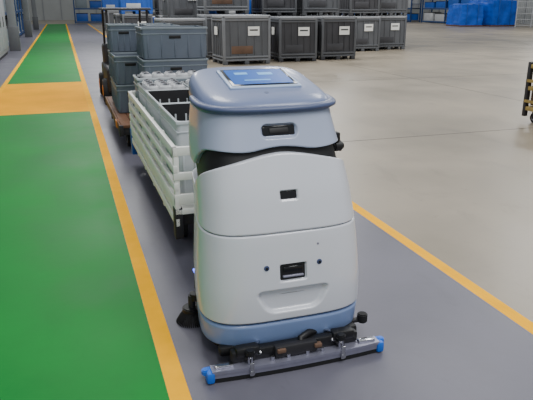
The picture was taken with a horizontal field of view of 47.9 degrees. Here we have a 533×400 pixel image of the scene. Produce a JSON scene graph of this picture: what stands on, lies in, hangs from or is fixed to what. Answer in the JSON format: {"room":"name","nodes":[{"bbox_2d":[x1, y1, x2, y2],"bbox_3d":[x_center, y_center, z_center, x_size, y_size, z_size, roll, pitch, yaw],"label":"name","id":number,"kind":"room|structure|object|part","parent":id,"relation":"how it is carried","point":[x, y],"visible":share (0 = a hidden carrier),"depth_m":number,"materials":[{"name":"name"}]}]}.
{"room":"warehouse","nodes":[
{"label":"warehouse","id":0,"kind":"room"},
{"bbox_2d":[17,0,154,19],"bbox_3d":[-10.964,-26.954,73.896,56.000,9.000,0.350,-6,19,-17],"label":"wall","id":1,"kind":"structure","parent":0,"point":[46,9],"depth_m":70.57,"materials":[{"name":"grey paint"}]},
{"bbox_2d":[31,20,532,398],"bbox_3d":[1.502,-10.841,39.029,56.000,0.100,84.000,-6,19,-17],"label":"floor","id":2,"kind":"structure","parent":0,"point":[466,199],"depth_m":7.92,"materials":[{"name":"concrete"}]},
{"bbox_2d":[0,24,45,87],"bbox_3d":[-15.439,-6.415,25.243,10.399,0.002,65.000,-6,19,-17],"label":"aisle","id":3,"kind":"object","parent":2,"relation":"on","point":[10,61],"visible":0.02,"depth_m":21.24,"materials":[{"name":"grey concrete"}]},
{"bbox_2d":[0,0,8,60],"bbox_3d":[-9.370,-5.549,19.017,1.690,2.198,5.535,-6,19,-17],"label":"tall cabinet","id":4,"kind":"object","parent":3,"relation":"on","point":[4,44],"visible":1,"depth_m":20.53,"materials":[{"name":"metal"}]},
{"bbox_2d":[3,0,17,41],"bbox_3d":[-12.292,-8.933,27.165,1.200,3.600,8.200,-6,19,-17],"label":"storage rack","id":5,"kind":"object","parent":3,"relation":"on","point":[3,0],"visible":0.02,"depth_m":27.71,"materials":[{"name":"blue metal"}]},
{"bbox_2d":[5,0,20,50],"bbox_3d":[-9.817,-10.030,22.128,0.380,8.798,0.380,-6,19,-17],"label":"column","id":6,"kind":"structure","parent":3,"relation":"on","point":[13,30],"depth_m":23.07,"materials":[{"name":"grey concrete"}]},
{"bbox_2d":[5,0,24,35],"bbox_3d":[-15.805,-12.155,37.080,1.200,3.600,10.900,-6,19,-17],"label":"storage rack","id":7,"kind":"object","parent":3,"relation":"on","point":[19,9],"visible":0.3,"depth_m":35.41,"materials":[{"name":"blue metal"}]},
{"bbox_2d":[22,0,32,36],"bbox_3d":[-13.235,-13.261,32.072,0.380,8.798,0.380,-6,19,-17],"label":"column","id":8,"kind":"structure","parent":3,"relation":"on","point":[27,22],"depth_m":33.00,"materials":[{"name":"grey concrete"}]},
{"bbox_2d":[31,0,38,29],"bbox_3d":[-16.807,-16.639,42.468,0.380,8.798,0.380,-6,19,-17],"label":"column","id":9,"kind":"structure","parent":3,"relation":"on","point":[33,3],"depth_m":43.39,"materials":[{"name":"grey concrete"}]},
{"bbox_2d":[0,24,46,93],"bbox_3d":[-10.453,-6.919,26.793,0.090,0.002,65.000,-6,19,-17],"label":"floor marking","id":10,"kind":"object","parent":2,"relation":"on","point":[3,86],"depth_m":17.16,"materials":[{"name":"paint"}]},
{"bbox_2d":[8,24,80,83],"bbox_3d":[-12.410,-9.615,35.090,1.608,0.002,47.199,-6,19,-17],"label":"walkway","id":11,"kind":"object","parent":2,"relation":"on","point":[51,59],"visible":1,"depth_m":18.98,"materials":[{"name":"paint"}]},
{"bbox_2d":[0,82,89,115],"bbox_3d":[-4.410,-2.051,11.811,1.608,0.002,4.300,-6,19,-17],"label":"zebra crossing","id":12,"kind":"object","parent":2,"relation":"on","point":[59,97],"visible":1,"depth_m":11.47,"materials":[{"name":"paint"}]},
{"bbox_2d":[0,111,169,399],"bbox_3d":[-1.645,0.563,3.765,1.608,0.002,13.499,-6,19,-17],"label":"walkway","id":13,"kind":"object","parent":2,"relation":"on","point":[74,325],"visible":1,"depth_m":3.90,"materials":[{"name":"paint"}]},
{"bbox_2d":[73,0,154,22],"bbox_3d":[-12.279,-19.672,60.185,13.600,3.622,1.200,-6,19,-17],"label":"storage rack","id":14,"kind":"object","parent":2,"relation":"on","point":[79,4],"visible":0.16,"depth_m":58.36,"materials":[{"name":"blue metal"}]},
{"bbox_2d":[107,10,131,22],"bbox_3d":[-8.671,-10.535,35.627,1.508,1.420,1.211,-6,19,-17],"label":"container","id":15,"kind":"object","parent":2,"relation":"on","point":[110,12],"visible":0.14,"depth_m":34.84,"materials":[{"name":"grey plastic"}]},
{"bbox_2d":[113,13,141,22],"bbox_3d":[-6.902,-8.706,30.192,1.408,1.300,1.211,-6,19,-17],"label":"container","id":16,"kind":"object","parent":2,"relation":"on","point":[116,16],"visible":0.12,"depth_m":29.43,"materials":[{"name":"grey plastic"}]},
{"bbox_2d":[66,24,191,399],"bbox_3d":[-8.835,-7.082,27.296,0.095,0.002,65.000,-6,19,-17],"label":"floor marking","id":17,"kind":"object","parent":2,"relation":"on","point":[176,385],"depth_m":3.83,"materials":[{"name":"paint"}]},
{"bbox_2d":[119,14,152,25],"bbox_3d":[-5.539,-7.242,25.605,1.258,1.350,1.211,-6,19,-17],"label":"container","id":18,"kind":"object","parent":2,"relation":"on","point":[124,18],"visible":0.31,"depth_m":24.93,"materials":[{"name":"grey plastic"}]},
{"bbox_2d":[118,0,152,13],"bbox_3d":[-5.537,-8.411,25.232,1.300,1.100,1.200,-6,19,-17],"label":"container","id":19,"kind":"object","parent":18,"relation":"on","point":[121,3],"visible":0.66,"depth_m":24.79,"materials":[{"name":"blue plastic"}]},
{"bbox_2d":[154,18,204,25],"bbox_3d":[-2.824,-5.249,19.552,1.408,1.300,1.211,-7,19,-20],"label":"container","id":20,"kind":"object","parent":2,"relation":"on","point":[178,21],"visible":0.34,"depth_m":18.91,"materials":[{"name":"grey plastic"}]},
{"bbox_2d":[197,14,245,59],"bbox_3d":[-1.461,-5.509,20.158,1.508,1.420,1.211,-6,19,-17],"label":"container","id":21,"kind":"object","parent":2,"relation":"on","point":[207,17],"visible":0.1,"depth_m":19.46,"materials":[{"name":"grey plastic"}]},
{"bbox_2d":[196,0,248,13],"bbox_3d":[-1.461,-6.861,19.718,1.508,1.420,1.211,-6,19,-17],"label":"container","id":22,"kind":"object","parent":21,"relation":"on","point":[203,6],"visible":1,"depth_m":19.39,"materials":[{"name":"grey plastic"}]},
{"bbox_2d":[211,14,270,64],"bbox_3d":[-0.792,-4.926,18.364,1.508,1.420,1.211,-7,19,-20],"label":"container","id":23,"kind":"object","parent":2,"relation":"on","point":[244,39],"visible":1,"depth_m":17.87,"materials":[{"name":"grey plastic"}]},
{"bbox_2d":[270,16,317,61],"bbox_3d":[0.842,-5.188,19.284,1.258,1.350,1.211,-5,19,-14],"label":"container","id":24,"kind":"object","parent":2,"relation":"on","point":[292,37],"visible":0.96,"depth_m":18.78,"materials":[{"name":"grey plastic"}]},
{"bbox_2d":[67,24,532,399],"bbox_3d":[-7.901,-7.176,27.586,1.868,0.002,65.000,-6,19,-17],"label":"lane","id":25,"kind":"object","parent":2,"relation":"on","point":[443,341],"visible":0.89,"depth_m":3.31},
{"bbox_2d":[105,96,134,145],"bbox_3d":[-1.768,-1.312,8.991,1.165,0.335,3.675,-6,19,-17],"label":"cart","id":26,"kind":"object","parent":25,"relation":"on","point":[122,120],"visible":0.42,"depth_m":7.56,"materials":[{"name":"brown wood"}]},
{"bbox_2d":[110,76,114,103],"bbox_3d":[-2.030,-1.595,8.718,0.407,0.370,0.544,-6,19,-17],"label":"bin","id":27,"kind":"object","parent":26,"relation":"on","point":[112,80],"visible":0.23,"depth_m":8.68,"materials":[{"name":"grey plastic"}]},
{"bbox_2d":[107,50,133,77],"bbox_3d":[-2.039,-1.947,8.600,0.407,0.370,0.544,-6,19,-17],"label":"bin","id":28,"kind":"object","parent":27,"relation":"on","point":[109,51],"visible":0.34,"depth_m":8.40,"materials":[{"name":"grey plastic"}]},
{"bbox_2d":[105,23,137,51],"bbox_3d":[-2.039,-2.300,8.486,0.407,0.370,0.544,-6,19,-17],"label":"bin","id":29,"kind":"object","parent":28,"relation":"on","point":[121,37],"visible":0.89,"depth_m":8.25,"materials":[{"name":"grey plastic"}]},
{"bbox_2d":[113,81,134,112],"bbox_3d":[-1.846,-1.412,8.155,0.407,0.370,0.544,-6,19,-17],"label":"bin","id":30,"kind":"object","parent":26,"relation":"on","point":[121,97],"visible":0.48,"depth_m":7.89,"materials":[{"name":"grey plastic"}]},
{"bbox_2d":[111,52,138,84],"bbox_3d":[-1.846,-1.765,8.040,0.407,0.370,0.544,-6,19,-17],"label":"bin","id":31,"kind":"object","parent":30,"relation":"on","point":[124,65],"visible":0.63,"depth_m":7.80,"materials":[{"name":"grey plastic"}]},
{"bbox_3d":[-1.182,-1.252,7.661,0.802,0.370,0.604,-6,19,-17],"label":"bin","id":32,"kind":"object","parent":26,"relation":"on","visible":0},
{"bbox_2d":[137,56,208,73],"bbox_3d":[-1.182,-1.604,7.546,0.802,0.370,0.604,-6,19,-17],"label":"bin","id":33,"kind":"object","parent":32,"relation":"on","point":[161,65],"visible":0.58,"depth_m":7.25,"materials":[{"name":"grey plastic"}]},
{"bbox_2d":[135,25,207,59],"bbox_3d":[-1.182,-1.957,7.431,0.802,0.370,0.604,-6,19,-17],"label":"bin","id":34,"kind":"object","parent":33,"relation":"on","point":[187,41],"visible":1,"depth_m":7.17,"materials":[{"name":"grey plastic"}]},
{"bbox_3d":[-1.400,-1.457,8.293,0.407,0.370,0.544,-6,19,-17],"label":"bin","id":35,"kind":"object","parent":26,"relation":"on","visible":0},
{"bbox_3d":[-1.400,-1.810,8.179,0.407,0.370,0.544,-6,19,-17],"label":"bin","id":36,"kind":"object","parent":35,"relation":"on","visible":0},
{"bbox_2d":[144,24,179,25],"bbox_3d":[-1.400,-2.163,8.064,0.407,0.370,0.544,-6,19,-17],"label":"bin","id":37,"kind":"object","parent":36,"relation":"on","point":[144,24],"visible":0.12,"depth_m":7.99,"materials":[{"name":"grey plastic"}]},
{"bbox_3d":[-1.592,-1.639,8.854,0.407,0.370,0.544,-6,19,-17],"label":"bin","id":38,"kind":"object","parent":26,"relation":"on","visible":0},
{"bbox_3d":[-1.592,-1.992,8.739,0.407,0.370,0.544,-6,19,-17],"label":"bin","id":39,"kind":"object","parent":38,"relation":"on","visible":0},
{"bbox_2d":[139,23,169,25],"bbox_3d":[-1.592,-2.345,8.625,0.407,0.370,0.544,-6,19,-17],"label":"bin","id":40,"kind":"object","parent":39,"relation":"on","point":[140,24],"visible":0.15,"depth_m":8.77,"materials":[{"name":"grey plastic"}]},
{"bbox_2d":[98,8,150,101],"bbox_3d":[-2.651,-2.770,11.352,1.030,1.650,1.700,-6,19,-17],"label":"tractor","id":41,"kind":"object","parent":25,"relation":"on","point":[105,87],"visible":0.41,"depth_m":10.91,"materials":[{"name":"metal"}]},
{"bbox_2d":[128,91,193,238],"bbox_3d":[-0.675,-0.495,5.692,0.984,0.820,3.401,-6,19,-17],"label":"cart","id":42,"kind":"object","parent":25,"relation":"on","point":[180,207],"visible":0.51,"depth_m":4.45,"materials":[{"name":"white paint"}]},
{"bbox_2d":[137,78,188,138],"bbox_3d":[-1.006,-0.865,5.900,0.431,0.604,0.605,-6,19,-17],"label":"storage tote","id":43,"kind":"object","parent":42,"relation":"on","point":[172,83],"visible":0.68,"depth_m":5.70,"materials":[{"name":"plastic"}]},
{"bbox_2d":[145,89,189,156],"bbox_3d":[-0.782,-0.632,5.256,0.431,0.560,0.784,-6,19,-17],"label":"storage tote","id":44,"kind":"object","parent":42,"relation":"on","point":[154,98],"visible":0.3,"depth_m":5.49,"materials":[{"name":"plastic"}]},
{"bbox_2d":[133,69,201,113],"bbox_3d":[-0.955,-1.054,6.420,0.862,0.644,0.374,-6,19,-17],"label":"storage tote","id":45,"kind":"object","parent":42,"relation":"on","point":[180,75],"visible":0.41,"depth_m":6.20,"materials":[{"name":"grey plastic"}]},
{"bbox_2d":[159,103,195,193],"bbox_3d":[-0.528,-0.391,4.515,0.431,0.560,0.784,-6,19,-17],"label":"storage tote","id":46,"kind":"object","parent":42,"relation":"on","point":[174,117],"visible":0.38,"depth_m":4.20,"materials":[{"name":"plastic"}]},
{"bbox_2d":[181,78,189,87],"bbox_3d":[-0.588,-0.907,6.030,0.431,0.604,0.605,-6,19,-17],"label":"storage tote","id":47,"kind":"object","parent":42,"relation":"on","point":[186,83],"visible":0.04,"depth_m":6.05,"materials":[{"name":"plastic"}]},
{"bbox_2d":[176,66,383,383],"bbox_3d":[0.004,0.038,3.160,0.993,1.372,1.037,-6,19,-17],"label":"robot","id":48,"kind":"object","parent":25,"relation":"on","point":[275,270],"visible":1,"depth_m":2.90,"materials":[{"name":"white plastic"}]},
{"bbox_3d":[-0.002,-0.490,3.004,0.731,0.050,0.392,-6,19,-17],"label":"grab rail","id":49,"kind":"part","parent":48,"relation":"part of","materials":[{"name":"blue plastic"}]},
{"bbox_3d":[-0.009,-0.143,3.181,0.799,0.357,0.838,-6,19,-17],"label":"panel","id":50,"kind":"part","parent":48,"relation":"part of","materials":[{"name":"white plastic"}]},
{"bbox_3d":[-0.001,0.246,3.282,0.848,0.437,0.873,-6,19,-17],"label":"panel","id":51,"kind":"part","parent":48,"relation":"part of","materials":[{"name":"white plastic"}]},
{"bbox_2d":[88,24,532,333],"bbox_3d":[-6.969,-7.271,27.875,0.090,0.002,65.000,-6,19,-17],"label":"floor marking","id":52,"kind":"object","parent":2,"relation":"on","point":[490,299],"depth_m":3.99,"materials":[{"name":"paint"}]},
{"bbox_2d":[308,16,356,59],"bbox_3d":[2.143,-5.401,19.938,1.258,1.350,1.211,-7,19,-19],"label":"container","id":53,"kind":"object","parent":2,"relation":"on","point":[336,35],"visible":0.76,"depth_m":19.41,"materials":[{"name":"grey plastic"}]},
{"bbox_2d":[354,16,380,50],"bbox_3d":[3.524,-6.508,23.427,1.408,1.300,1.211,-6,19,-17],"label":"container","id":54,"kind":"object","parent":2,"relation":"on","point":[368,27],"visible":0.51,"depth_m":22.95,"materials":[{"name":"grey plastic"}]},
{"bbox_2d":[337,0,379,15],"bbox_3d":[3.524,-7.770,23.017,1.258,1.350,1.211,-6,19,-17],"label":"container","id":55,"kind":"object","parent":54,"relation":"on","point":[350,7],"visible":0.91,"depth_m":22.66,"materials":[{"name":"grey plastic"}]},
{"bbox_2d":[209,26,531,141],"bbox_3d":[9.066,-8.890,32.860,33.640,0.001,65.000,-6,19,-17],"label":"joint","id":56,"kind":"object","parent":2,"relation":"on","point":[514,26],"visible":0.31,"depth_m":14.40,"materials":[{"name":"concrete"}]},
{"bbox_2d":[366,15,406,49],"bbox_3d":[4.763,-6.828,24.413,1.408,1.300,1.211,-5,19,-14],"label":"container","id":57,"kind":"object","parent":2,"relation":"on","point":[392,28],"visible":0.48,"depth_m":23.92,"materials":[{"name":"grey plastic"}]},
{"bbox_2d":[366,0,407,15],"bbox_3d":[4.763,-8.066,24.010,1.408,1.300,1.211,-5,19,-14],"label":"container","id":58,"kind":"object","parent":57,"relation":"on","point":[391,7],"visible":0.56,"depth_m":23.63,"materials":[{"name":"grey plastic"}]},
{"bbox_2d":[360,0,421,21],"bbox_3d":[13.385,-22.279,68.158,1.200,3.654,13.600,-6,19,-17],"label":"storage rack","id":59,"kind":"object","parent":2,"relation":"on","point":[412,4],"visible":0.09,"depth_m":62.44,"materials":[{"name":"blue metal"}]},
{"bbox_2d":[421,0,469,23],"bbox_3d":[17.683,-18.790,57.494,1.200,3.608,8.200,-6,19,-17],"label":"storage rack","id":60,"kind":"object","parent":2,"relation":"on","point":[437,17],"visible":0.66,"depth_m":58.87,"materials":[{"name":"blue metal"}]},
{"bbox_2d":[446,3,483,26],"bbox_3d":[16.764,-15.666,50.670,2.087,1.862,2.459,-4,18,-12],"label":"stack","id":61,"kind":"object","parent":2,"relation":"on","point":[465,14],"visible":1,"depth_m":49.72,"materials":[{"name":"blue plastic"}]},
{"bbox_2d":[469,0,516,25],"bbox_3d":[19.218,-16.069,51.375,2.675,2.195,3.277,-8,20,-23],"label":"stack","id":62,"kind":"object","parent":2,"relation":"on","point":[495,12],"visible":0.75,"depth_m":50.09,"materials":[{"name":"blue plastic"}]},
{"bbox_2d":[515,0,532,26],"bbox_3d":[23.406,-14.795,47.153,7.093,2.400,0.096,4,18,12],"label":"mesh fence","id":63,"kind":"object","parent":2,"relation":"on","point":[522,13],"visible":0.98,"depth_m":47.80,"materials":[{"name":"grey metal"}]},
{"bbox_2d":[522,62,532,122],"bbox_3d":[4.670,-1.542,8.792,1.370,0.900,0.960,-6,19,-17],"label":"trolley","id":64,"kind":"object","parent":2,"relation":"on","point":[526,107],"visible":1,"depth_m":8.97,"materials":[{"name":"metal"}]},
{"bbox_3d":[1.710,-5.958,21.655,1.258,1.350,1.211,-6,19,-17],"label":"container","id":65,"kind":"object","parent":2,"relation":"on","visible":0},
{"bbox_2d":[296,0,339,15],"bbox_3d":[1.710,-7.220,21.245,1.408,1.300,1.211,-6,19,-17],"label":"container","id":66,"kind":"object","parent":65,"relation":"on","point":[322,7],"visible":0.8,"depth_m":20.87,"materials":[{"name":"grey plastic"}]},
{"bbox_3d":[-10.751,-12.543,42.003,1.408,1.300,1.211,-6,19,-17],"label":"container","id":67,"kind":"object","parent":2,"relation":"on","visible":0},
{"bbox_2d":[101,0,117,10],"bbox_3d":[-10.749,-13.689,41.637,1.300,1.100,1.200,-6,19,-17],"label":"container","id":68,"kind":"object","parent":67,"relation":"on","point":[105,3],"visible":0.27,"depth_m":41.11,"materials":[{"name":"blue plastic"}]},
{"bbox_3d":[-4.018,-7.372,26.085,1.408,1.300,1.211,-6,19,-17],"label":"container","id":69,"kind":"object","parent":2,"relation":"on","visible":0},
{"bbox_2d":[154,0,161,14],"bbox_3d":[-4.018,-8.610,25.683,1.408,1.300,1.211,-6,19,-17],"label":"container","id":70,"kind":"object","parent":69,"relation":"on","point":[158,3],"visible":0.33,"depth_m":25.23,"materials":[{"name":"grey plastic"}]},
{"bbox_3d":[0.252,-5.746,21.001,1.258,1.350,1.211,-6,19,-17],"label":"container","id":71,"kind":"object","parent":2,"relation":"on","visible":0},
{"bbox_2d":[252,0,296,15],"bbox_3d":[0.252,-7.032,20.583,1.258,1.350,1.211,-6,19,-17],"label":"container","id":72,"kind":"object","parent":71,"relation":"on","point":[259,7],"visible":0.91,"depth_m":20.24,"materials":[{"name":"grey plastic"}]},
{"bbox_3d":[-2.936,-5.860,21.755,1.300,1.100,1.200,-6,19,-17],"label":"container","id":73,"kind":"object","parent":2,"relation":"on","visible":0},
{"bbox_2d":[162,0,196,17],"bbox_3d":[-2.938,-7.001,21.378,1.408,1.300,1.211,-6,19,-17],"label":"container","id":74,"kind":"object","parent":73,"relation":"on","point":[170,8],"visible":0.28,"depth_m":20.89,"materials":[{"name":"grey plastic"}]},
{"bbox_3d":[-1.351,-6.052,22.348,1.300,1.100,1.200,-6,19,-17],"label":"container","id":75,"kind":"object","parent":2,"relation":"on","visible":0},
{"bbox_2d":[209,0,250,13],"bbox_3d":[-1.351,-7.100,22.008,1.300,1.100,1.200,-6,19,-17],"label":"container","id":76,"kind":"object","parent":75,"relation":"on","point":[210,12],"visible":0.02,"depth_m":21.64,"materials":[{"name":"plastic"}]},
{"bbox_2d":[408,0,532,23],"bbox_3d":[27.595,-17.479,44.734,0.350,9.000,82.000,-6,19,-17],"label":"wall","id":77,"kind":"structure","parent":0,"point":[520,10],"depth_m":56.47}
]}

